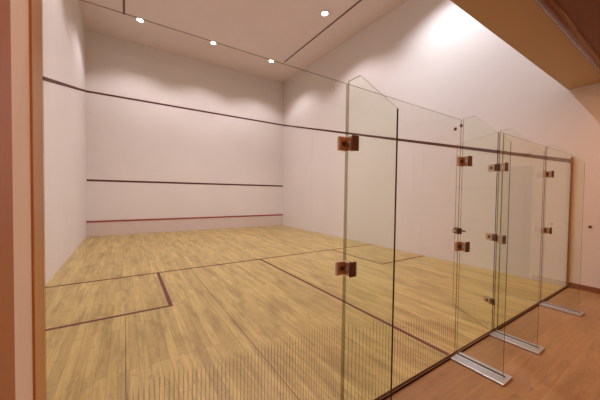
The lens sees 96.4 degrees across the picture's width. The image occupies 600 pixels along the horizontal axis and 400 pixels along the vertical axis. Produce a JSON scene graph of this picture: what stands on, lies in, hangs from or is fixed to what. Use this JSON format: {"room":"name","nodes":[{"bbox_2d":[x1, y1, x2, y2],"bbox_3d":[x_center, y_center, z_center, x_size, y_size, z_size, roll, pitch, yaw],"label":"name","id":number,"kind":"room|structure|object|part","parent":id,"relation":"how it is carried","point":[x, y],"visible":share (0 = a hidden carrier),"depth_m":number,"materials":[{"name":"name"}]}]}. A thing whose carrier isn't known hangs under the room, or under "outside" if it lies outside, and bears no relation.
{"room":"sports hall","nodes":[
{"label":"sports hall","id":0,"kind":"room"},
{"bbox_2d":[0,0,14,399],"bbox_3d":[-0.418,-0.134,-0.012,0.238,3.174,1.477,0,2,-33],"label":"panelling","id":1,"kind":"object","parent":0,"point":[7,331],"depth_m":0.64,"materials":[{"name":"brown wood"}]},
{"bbox_2d":[10,0,32,399],"bbox_3d":[-1.117,-0.170,0.554,0.783,3.197,0.330,0,2,-33],"label":"wall reveal","id":2,"kind":"structure","parent":0,"point":[19,9],"depth_m":0.75,"materials":[{"name":"paint"}]},
{"bbox_2d":[29,0,45,399],"bbox_3d":[-0.902,-0.173,0.834,0.129,3.196,0.121,0,2,-33],"label":"trim","id":3,"kind":"structure","parent":2,"relation":"attached to","point":[35,6],"depth_m":0.86,"materials":[{"name":"brown wood"}]},
{"bbox_2d":[42,0,86,284],"bbox_3d":[-4.141,-1.917,4.360,0.135,6.413,9.446,0,2,-33],"label":"wall","id":4,"kind":"structure","parent":0,"point":[63,55],"depth_m":5.38,"materials":[{"name":"paint"}]},
{"bbox_2d":[85,29,283,220],"bbox_3d":[-3.748,-2.061,10.325,7.304,6.413,0.135,0,2,-33],"label":"wall","id":5,"kind":"structure","parent":0,"point":[169,135],"depth_m":9.74,"materials":[{"name":"paint"}]},
{"bbox_2d":[86,214,282,236],"bbox_3d":[-3.742,0.900,10.328,7.036,0.491,0.040,0,2,-33],"label":"board","id":6,"kind":"object","parent":5,"relation":"attached to","point":[133,226],"visible":1,"depth_m":9.80,"materials":[{"name":"paint"}]},
{"bbox_2d":[78,0,405,82],"bbox_3d":[-1.007,-5.188,6.104,7.304,0.136,10.018,0,2,-33],"label":"ceiling","id":7,"kind":"structure","parent":0,"point":[295,33],"depth_m":8.01,"materials":[{"name":"paint"}]},
{"bbox_2d":[321,10,327,15],"bbox_3d":[0.680,-5.114,7.343,0.187,0.033,0.187,0,2,-33],"label":"recessed light","id":8,"kind":"object","parent":7,"relation":"in","point":[324,13],"visible":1,"depth_m":7.35,"materials":[{"name":"white ceramic"}]},
{"bbox_2d":[45,225,599,399],"bbox_3d":[-0.404,1.388,5.199,7.304,0.134,12.570,0,2,-33],"label":"floor","id":9,"kind":"structure","parent":0,"point":[242,313],"depth_m":3.00,"materials":[{"name":"brown wood"}]},
{"bbox_2d":[335,75,398,399],"bbox_3d":[0.369,0.354,1.484,0.170,2.144,0.410,0,2,-33],"label":"glass fin","id":10,"kind":"object","parent":9,"relation":"on","point":[349,143],"visible":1,"depth_m":1.60,"materials":[{"name":"glass"}]},
{"bbox_3d":[0.289,0.415,1.624,0.016,0.084,0.045,0,2,-33],"label":"clamp plate","id":11,"kind":"part","parent":10,"relation":"part of","materials":[{"name":"brown metal"}]},
{"bbox_3d":[0.299,-0.338,1.605,0.016,0.084,0.045,0,2,-33],"label":"clamp plate","id":12,"kind":"part","parent":10,"relation":"part of","materials":[{"name":"metal"}]},
{"bbox_2d":[374,286,567,399],"bbox_3d":[1.724,1.407,2.654,6.247,0.019,0.025,0,2,-33],"label":"channel","id":13,"kind":"object","parent":9,"relation":"on","point":[488,333],"visible":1,"depth_m":2.49,"materials":[{"name":"brown metal"}]},
{"bbox_2d":[42,0,346,399],"bbox_3d":[-0.303,0.348,1.298,1.372,2.120,0.009,0,2,-33],"label":"glass screen","id":14,"kind":"object","parent":13,"relation":"on","point":[42,0],"visible":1,"depth_m":1.18,"materials":[{"name":"clear glass"}]},
{"bbox_2d":[341,84,461,399],"bbox_3d":[0.853,0.345,2.051,1.373,2.120,0.009,0,2,-33],"label":"glass screen","id":15,"kind":"object","parent":13,"relation":"on","point":[347,84],"visible":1,"depth_m":2.14,"materials":[{"name":"clear glass"}]},
{"bbox_2d":[451,132,498,329],"bbox_3d":[2.058,0.337,3.184,0.132,2.114,0.720,1,1,-1],"label":"door","id":16,"kind":"structure","parent":13,"relation":"attached to","point":[493,167],"depth_m":2.88,"materials":[{"name":"glass"}]},
{"bbox_2d":[493,132,503,329],"bbox_3d":[2.134,0.342,2.884,0.094,2.120,0.009,0,2,-33],"label":"glass screen","id":17,"kind":"object","parent":13,"relation":"on","point":[499,132],"visible":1,"depth_m":2.88,"materials":[{"name":"clear glass"}]},
{"bbox_2d":[498,133,545,327],"bbox_3d":[2.739,0.341,3.278,1.338,2.120,0.009,0,2,-33],"label":"glass screen","id":18,"kind":"object","parent":13,"relation":"on","point":[504,133],"visible":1,"depth_m":3.62,"materials":[{"name":"clear glass"}]},
{"bbox_2d":[541,147,571,301],"bbox_3d":[3.821,0.339,3.982,1.214,2.120,0.009,0,2,-33],"label":"glass screen","id":19,"kind":"object","parent":13,"relation":"on","point":[546,147],"visible":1,"depth_m":4.29,"materials":[{"name":"clear glass"}]},
{"bbox_2d":[451,116,512,386],"bbox_3d":[1.530,0.351,2.240,0.170,2.144,0.410,0,2,-33],"label":"glass fin","id":20,"kind":"object","parent":9,"relation":"on","point":[499,377],"visible":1,"depth_m":2.30,"materials":[{"name":"glass"}]},
{"bbox_3d":[1.450,0.413,2.379,0.016,0.084,0.045,0,2,-33],"label":"clamp plate","id":21,"kind":"part","parent":20,"relation":"part of","materials":[{"name":"brown metal"}]},
{"bbox_3d":[1.460,-0.340,2.360,0.016,0.084,0.045,0,2,-33],"label":"clamp plate","id":22,"kind":"part","parent":20,"relation":"part of","materials":[{"name":"metal"}]},
{"bbox_2d":[490,129,544,354],"bbox_3d":[2.177,0.349,2.661,0.187,2.144,0.410,0,2,-33],"label":"glass fin","id":23,"kind":"object","parent":9,"relation":"on","point":[501,239],"visible":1,"depth_m":2.71,"materials":[{"name":"glass"}]},
{"bbox_3d":[2.090,0.411,2.796,0.016,0.084,0.045,0,2,-33],"label":"clamp plate","id":24,"kind":"part","parent":23,"relation":"part of","materials":[{"name":"metal"}]},
{"bbox_3d":[2.101,-0.342,2.777,0.016,0.084,0.045,0,2,-33],"label":"clamp plate","id":25,"kind":"part","parent":23,"relation":"part of","materials":[{"name":"metal"}]},
{"bbox_2d":[539,145,584,316],"bbox_3d":[3.400,0.347,3.457,0.170,2.144,0.410,0,2,-33],"label":"glass fin","id":26,"kind":"object","parent":9,"relation":"on","point":[548,230],"visible":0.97,"depth_m":3.55,"materials":[{"name":"glass"}]},
{"bbox_3d":[3.320,0.409,3.596,0.016,0.084,0.045,0,2,-33],"label":"clamp plate","id":27,"kind":"part","parent":26,"relation":"part of","materials":[{"name":"metal"}]},
{"bbox_2d":[282,0,599,287],"bbox_3d":[2.683,-1.887,7.017,0.135,6.413,12.438,0,2,-33],"label":"wall","id":28,"kind":"structure","parent":0,"point":[433,55],"depth_m":6.06,"materials":[{"name":"paint"}]},
{"bbox_2d":[566,157,572,285],"bbox_3d":[4.345,0.351,4.323,0.030,2.081,0.024,0,2,-33],"label":"channel","id":29,"kind":"object","parent":28,"relation":"attached to","point":[571,176],"visible":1,"depth_m":4.31,"materials":[{"name":"brown wood"}]},
{"bbox_2d":[569,282,599,293],"bbox_3d":[4.469,1.377,4.151,0.015,0.082,0.440,0,2,-33],"label":"baseboard","id":30,"kind":"structure","parent":28,"relation":"attached to","point":[571,285],"depth_m":4.18,"materials":[{"name":"brown wood"}]},
{"bbox_2d":[450,0,599,89],"bbox_3d":[1.518,-1.856,2.234,7.040,0.165,0.456,0,2,-33],"label":"ceiling","id":31,"kind":"structure","parent":0,"point":[523,25],"depth_m":2.92,"materials":[{"name":"paint"}]},
{"bbox_2d":[534,0,599,72],"bbox_3d":[1.906,-1.800,2.042,6.600,0.257,0.326,0,2,-33],"label":"trim","id":32,"kind":"structure","parent":31,"relation":"attached to","point":[579,20],"depth_m":2.55,"materials":[{"name":"brown wood"}]}
]}

